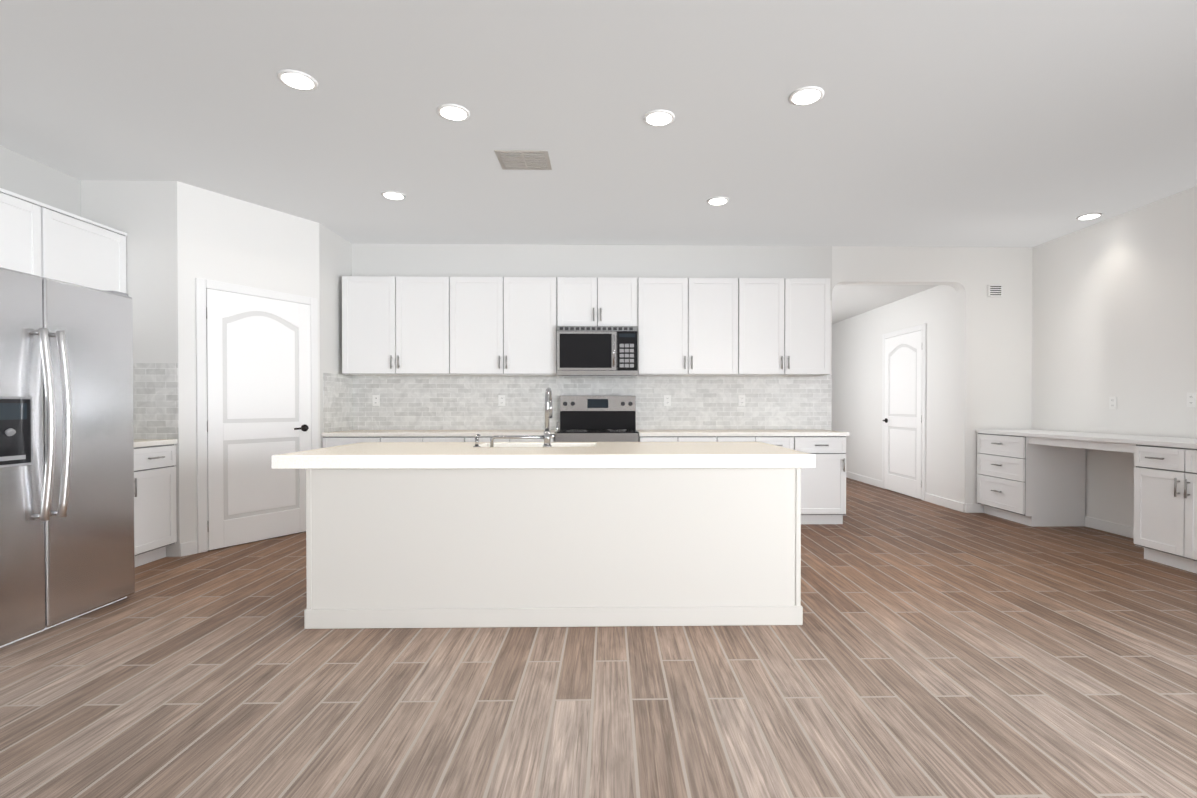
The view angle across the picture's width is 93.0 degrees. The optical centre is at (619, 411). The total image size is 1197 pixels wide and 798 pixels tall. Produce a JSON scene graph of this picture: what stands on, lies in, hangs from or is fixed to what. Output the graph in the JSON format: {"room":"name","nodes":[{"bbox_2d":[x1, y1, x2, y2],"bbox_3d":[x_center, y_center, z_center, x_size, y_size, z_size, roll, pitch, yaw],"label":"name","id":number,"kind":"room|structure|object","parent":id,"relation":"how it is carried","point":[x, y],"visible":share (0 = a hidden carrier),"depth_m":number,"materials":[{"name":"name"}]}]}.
{"room":"kitchen","nodes":[
{"label":"kitchen","id":0,"kind":"room"},
{"bbox_2d":[0,146,80,216],"bbox_3d":[-4.129,-0.292,1.073,0.151,2.886,10.183,0,1,-1],"label":"wall","id":1,"kind":"structure","parent":0,"point":[22,175],"depth_m":4.02,"materials":[{"name":"white paint"}]},
{"bbox_2d":[0,188,55,279],"bbox_3d":[-3.927,-0.852,3.404,0.341,1.004,0.712,0,1,-1],"label":"upper cabinet","id":2,"kind":"object","parent":1,"relation":"attached to","point":[38,238],"depth_m":3.61,"materials":[{"name":"white wood"}]},
{"bbox_2d":[56,208,126,292],"bbox_3d":[-3.939,-0.857,3.992,0.341,1.004,0.712,0,1,-1],"label":"upper cabinet","id":3,"kind":"object","parent":1,"relation":"attached to","point":[89,253],"depth_m":4.04,"materials":[{"name":"white wood"}]},
{"bbox_2d":[133,363,178,438],"bbox_3d":[-3.749,-0.074,3.909,0.722,0.582,0.904,0,1,-1],"label":"backsplash","id":4,"kind":"structure","parent":1,"relation":"attached to","point":[155,400],"depth_m":4.36,"materials":[{"name":"tile"}]},
{"bbox_2d":[81,180,351,556],"bbox_3d":[-3.484,-0.330,5.196,1.304,2.886,1.664,0,1,-1],"label":"wall","id":5,"kind":"structure","parent":0,"point":[180,237],"depth_m":4.44,"materials":[{"name":"white paint"}]},
{"bbox_2d":[195,277,317,552],"bbox_3d":[-3.084,0.031,4.901,0.519,2.170,0.867,0,1,-1],"label":"pantry door","id":6,"kind":"structure","parent":5,"relation":"in","point":[256,379],"depth_m":4.82,"materials":[{"name":"white paint"}]},
{"bbox_2d":[0,477,1196,797],"bbox_3d":[0.222,1.190,3.332,8.940,0.120,14.500,0,1,-1],"label":"floor","id":7,"kind":"structure","parent":0,"point":[926,649],"depth_m":2.33,"materials":[{"name":"brown wood"}]},
{"bbox_2d":[0,267,134,647],"bbox_3d":[-3.301,0.213,3.001,0.887,1.840,0.895,0,1,-1],"label":"refrigerator","id":8,"kind":"object","parent":7,"relation":"on","point":[66,466],"visible":1,"depth_m":2.97,"materials":[{"name":"silver metal"}]},
{"bbox_2d":[134,439,176,566],"bbox_3d":[-3.736,0.671,3.915,0.742,0.908,0.902,0,1,-1],"label":"base cabinet","id":9,"kind":"object","parent":7,"relation":"on","point":[155,526],"visible":0.29,"depth_m":4.17,"materials":[{"name":"white wood"}]},
{"bbox_2d":[321,434,388,447],"bbox_3d":[-2.533,0.673,5.726,0.612,0.871,0.655,0,1,-1],"label":"base cabinet","id":10,"kind":"object","parent":7,"relation":"on","point":[336,438],"depth_m":5.39,"materials":[{"name":"white wood"}]},
{"bbox_2d":[389,434,472,441],"bbox_3d":[-1.890,0.673,5.739,0.925,0.871,0.655,0,1,-1],"label":"base cabinet","id":11,"kind":"object","parent":7,"relation":"on","point":[392,437],"depth_m":5.41,"materials":[{"name":"white wood"}]},
{"bbox_2d":[329,430,555,433],"bbox_3d":[-1.737,0.220,5.735,2.204,0.035,0.660,0,1,-1],"label":"countertop","id":12,"kind":"structure","parent":11,"relation":"on","point":[348,431],"depth_m":5.44,"materials":[{"name":"white stone"}]},
{"bbox_2d":[473,434,554,441],"bbox_3d":[-1.094,0.673,5.755,0.917,0.871,0.655,0,1,-1],"label":"base cabinet","id":13,"kind":"object","parent":7,"relation":"on","point":[483,437],"depth_m":5.42,"materials":[{"name":"white wood"}]},
{"bbox_2d":[304,470,802,628],"bbox_3d":[-0.349,0.711,3.509,2.613,0.836,1.064,0,1,-1],"label":"kitchen island","id":14,"kind":"object","parent":7,"relation":"on","point":[486,535],"depth_m":2.99,"materials":[{"name":"white paint"}]},
{"bbox_2d":[271,442,814,469],"bbox_3d":[-0.396,0.258,3.492,2.824,0.070,1.080,0,1,-1],"label":"island countertop","id":15,"kind":"structure","parent":14,"relation":"on","point":[362,455],"depth_m":2.97,"materials":[{"name":"white stone"}]},
{"bbox_2d":[473,434,479,446],"bbox_3d":[-0.882,0.181,3.520,0.044,0.082,0.093,0,1,-1],"label":"soap dispenser","id":16,"kind":"object","parent":15,"relation":"on","point":[477,441],"visible":1,"depth_m":3.49,"materials":[{"name":"silver metal"}]},
{"bbox_2d":[490,388,558,446],"bbox_3d":[-0.591,0.036,3.584,0.422,0.369,0.223,0,1,-1],"label":"kitchen faucet","id":17,"kind":"object","parent":15,"relation":"on","point":[547,436],"visible":1,"depth_m":3.49,"materials":[{"name":"silver metal"}]},
{"bbox_2d":[555,396,638,441],"bbox_3d":[-0.228,0.473,5.715,0.800,1.270,0.746,0,1,-1],"label":"range","id":18,"kind":"object","parent":7,"relation":"on","point":[597,418],"visible":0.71,"depth_m":6.00,"materials":[{"name":"silver metal"}]},
{"bbox_2d":[638,433,724,441],"bbox_3d":[0.583,0.672,5.788,0.812,0.871,0.655,0,1,-1],"label":"base cabinet","id":19,"kind":"object","parent":7,"relation":"on","point":[642,437],"depth_m":5.46,"materials":[{"name":"white wood"}]},
{"bbox_2d":[725,433,800,450],"bbox_3d":[1.301,0.672,5.802,0.876,0.871,0.655,0,1,-1],"label":"base cabinet","id":20,"kind":"object","parent":7,"relation":"on","point":[787,440],"depth_m":5.47,"materials":[{"name":"white wood"}]},
{"bbox_2d":[801,433,848,523],"bbox_3d":[1.901,0.672,5.814,0.577,0.871,0.655,0,1,-1],"label":"base cabinet","id":21,"kind":"object","parent":7,"relation":"on","point":[823,491],"depth_m":5.49,"materials":[{"name":"white wood"}]},
{"bbox_2d":[637,429,840,432],"bbox_3d":[1.194,0.219,5.793,2.033,0.035,0.660,0,1,-1],"label":"countertop","id":22,"kind":"structure","parent":21,"relation":"on","point":[805,430],"depth_m":5.65,"materials":[{"name":"white stone"}]},
{"bbox_2d":[976,430,1196,573],"bbox_3d":[4.177,0.663,4.857,0.638,0.906,2.623,0,1,-1],"label":"built-in desk","id":23,"kind":"object","parent":7,"relation":"on","point":[1033,478],"visible":1,"depth_m":5.27,"materials":[{"name":"white wood"}]},
{"bbox_2d":[0,0,1196,246],"bbox_3d":[0.265,-1.796,1.147,8.940,0.120,10.183,0,1,-1],"label":"ceiling","id":24,"kind":"structure","parent":0,"point":[978,122],"depth_m":3.34,"materials":[{"name":"grey paint"}]},
{"bbox_2d":[277,69,317,90],"bbox_3d":[-1.703,-1.747,3.002,0.190,0.010,0.190,0,1,-1],"label":"recessed light","id":25,"kind":"object","parent":24,"relation":"in","point":[296,79],"visible":1,"depth_m":2.99,"materials":[{"name":"white paint"}]},
{"bbox_2d":[381,191,405,199],"bbox_3d":[-1.850,-1.762,4.641,0.190,0.010,0.190,0,1,-1],"label":"recessed light","id":26,"kind":"object","parent":24,"relation":"in","point":[394,195],"visible":1,"depth_m":4.62,"materials":[{"name":"white paint"}]},
{"bbox_2d":[437,104,469,120],"bbox_3d":[-0.977,-1.750,3.333,0.190,0.010,0.190,0,1,-1],"label":"recessed light","id":27,"kind":"object","parent":24,"relation":"in","point":[453,112],"visible":1,"depth_m":3.32,"materials":[{"name":"white paint"}]},
{"bbox_2d":[494,150,551,169],"bbox_3d":[-0.670,-1.754,3.976,0.360,0.014,0.300,0,1,-1],"label":"ceiling vent","id":28,"kind":"object","parent":24,"relation":"in","point":[523,159],"visible":1,"depth_m":3.94,"materials":[{"name":"silver metal"}]},
{"bbox_2d":[643,109,674,125],"bbox_3d":[0.234,-1.751,3.396,0.190,0.010,0.190,0,1,-1],"label":"recessed light","id":29,"kind":"object","parent":24,"relation":"in","point":[659,117],"visible":1,"depth_m":3.38,"materials":[{"name":"white paint"}]},
{"bbox_2d":[707,196,729,204],"bbox_3d":[0.823,-1.764,4.767,0.190,0.010,0.190,0,1,-1],"label":"recessed light","id":30,"kind":"object","parent":24,"relation":"in","point":[719,200],"visible":1,"depth_m":4.74,"materials":[{"name":"white paint"}]},
{"bbox_2d":[788,86,823,105],"bbox_3d":[1.034,-1.749,3.155,0.190,0.010,0.190,0,1,-1],"label":"recessed light","id":31,"kind":"object","parent":24,"relation":"in","point":[807,95],"visible":1,"depth_m":3.14,"materials":[{"name":"white paint"}]},
{"bbox_2d":[1076,213,1102,219],"bbox_3d":[4.259,-1.767,5.155,0.190,0.010,0.190,0,1,-1],"label":"recessed light","id":32,"kind":"object","parent":24,"relation":"in","point":[1088,216],"visible":0.98,"depth_m":5.14,"materials":[{"name":"white paint"}]},
{"bbox_2d":[352,244,1032,512],"bbox_3d":[0.241,-0.339,6.177,8.790,2.886,0.151,0,1,-1],"label":"wall","id":33,"kind":"structure","parent":0,"point":[994,363],"depth_m":6.14,"materials":[{"name":"white paint"}]},
{"bbox_2d":[342,276,457,375],"bbox_3d":[-2.223,-0.865,5.868,1.138,0.984,0.355,0,1,-1],"label":"upper cabinet","id":34,"kind":"object","parent":33,"relation":"attached to","point":[443,326],"depth_m":5.70,"materials":[{"name":"white wood"}]},
{"bbox_2d":[458,277,557,375],"bbox_3d":[-1.209,-0.865,5.888,1.138,0.984,0.355,0,1,-1],"label":"upper cabinet","id":35,"kind":"object","parent":33,"relation":"attached to","point":[507,326],"depth_m":5.72,"materials":[{"name":"white wood"}]},
{"bbox_2d":[323,373,831,432],"bbox_3d":[-0.273,-0.096,5.785,5.140,0.592,0.618,0,1,-1],"label":"tile backsplash","id":36,"kind":"structure","parent":33,"relation":"attached to","point":[518,402],"depth_m":6.08,"materials":[{"name":"white tile"}]},
{"bbox_2d":[558,277,637,326],"bbox_3d":[-0.233,-1.105,5.905,0.816,0.504,0.355,0,1,-1],"label":"upper cabinet","id":37,"kind":"object","parent":33,"relation":"attached to","point":[582,301],"depth_m":5.73,"materials":[{"name":"white wood"}]},
{"bbox_2d":[557,326,637,377],"bbox_3d":[-0.231,-0.604,5.846,0.808,0.491,0.464,0,1,-1],"label":"microwave","id":38,"kind":"object","parent":37,"relation":"attached to","point":[597,351],"visible":1,"depth_m":5.66,"materials":[{"name":"silver metal"}]},
{"bbox_2d":[637,278,745,375],"bbox_3d":[0.718,-0.865,5.926,1.085,0.984,0.355,0,1,-1],"label":"upper cabinet","id":39,"kind":"object","parent":33,"relation":"attached to","point":[687,326],"depth_m":5.75,"materials":[{"name":"white wood"}]},
{"bbox_2d":[746,278,829,375],"bbox_3d":[1.639,-0.865,5.945,1.007,0.984,0.355,0,1,-1],"label":"upper cabinet","id":40,"kind":"object","parent":33,"relation":"attached to","point":[788,319],"depth_m":5.77,"materials":[{"name":"white wood"}]},
{"bbox_2d":[966,503,983,512],"bbox_3d":[4.111,1.054,6.185,0.690,0.100,0.017,0,1,-1],"label":"baseboard","id":41,"kind":"structure","parent":33,"relation":"attached to","point":[971,507],"depth_m":6.17,"materials":[{"name":"white paint"}]},
{"bbox_2d":[987,285,1001,296],"bbox_3d":[4.062,-1.306,6.152,0.150,0.130,0.032,0,1,-1],"label":"air vent","id":42,"kind":"object","parent":33,"relation":"attached to","point":[994,290],"visible":1,"depth_m":6.14,"materials":[{"name":"white plastic"}]},
{"bbox_2d":[832,285,937,323],"bbox_3d":[2.977,-1.710,8.453,1.767,0.426,4.317,0,1,-1],"label":"ceiling","id":43,"kind":"structure","parent":0,"point":[849,301],"depth_m":7.36,"materials":[{"name":"white paint"}]},
{"bbox_2d":[831,285,957,500],"bbox_3d":[3.786,-0.360,8.481,0.150,2.886,4.317,0,1,-1],"label":"wall","id":44,"kind":"structure","parent":0,"point":[857,340],"depth_m":7.60,"materials":[{"name":"white paint"}]},
{"bbox_2d":[846,471,881,487],"bbox_3d":[3.687,1.026,9.266,0.017,0.100,2.470,0,1,-1],"label":"baseboard","id":45,"kind":"structure","parent":44,"relation":"attached to","point":[864,479],"depth_m":8.58,"materials":[{"name":"white paint"}]},
{"bbox_2d":[882,323,926,500],"bbox_3d":[3.687,0.007,7.473,0.084,2.170,1.085,0,1,-1],"label":"hall door","id":46,"kind":"structure","parent":44,"relation":"in","point":[904,411],"depth_m":7.41,"materials":[{"name":"white paint"}]},
{"bbox_2d":[925,493,965,512],"bbox_3d":[3.744,1.051,6.553,0.017,0.100,0.766,0,1,-1],"label":"baseboard","id":47,"kind":"structure","parent":44,"relation":"attached to","point":[934,499],"depth_m":6.51,"materials":[{"name":"white paint"}]},
{"bbox_2d":[1031,186,1196,526],"bbox_3d":[4.660,-0.293,1.172,0.150,2.886,10.033,0,1,-1],"label":"wall","id":48,"kind":"structure","parent":0,"point":[1114,306],"depth_m":5.13,"materials":[{"name":"white paint"}]},
{"bbox_2d":[1085,516,1133,538],"bbox_3d":[4.575,1.099,1.258,0.017,0.100,9.883,0,1,-1],"label":"baseboard","id":49,"kind":"structure","parent":48,"relation":"attached to","point":[1116,528],"depth_m":5.20,"materials":[{"name":"white paint"}]},
{"bbox_2d":[1109,397,1116,408],"bbox_3d":[4.501,-0.077,5.186,0.008,0.115,0.075,0,1,-1],"label":"outlet","id":50,"kind":"object","parent":48,"relation":"attached to","point":[1112,400],"depth_m":5.18,"materials":[{"name":"white plastic"}]},
{"bbox_2d":[1187,392,1196,406],"bbox_3d":[4.515,-0.090,4.486,0.008,0.115,0.075,0,1,-1],"label":"outlet","id":51,"kind":"object","parent":48,"relation":"attached to","point":[1191,399],"depth_m":4.48,"materials":[{"name":"white plastic"}]}
]}

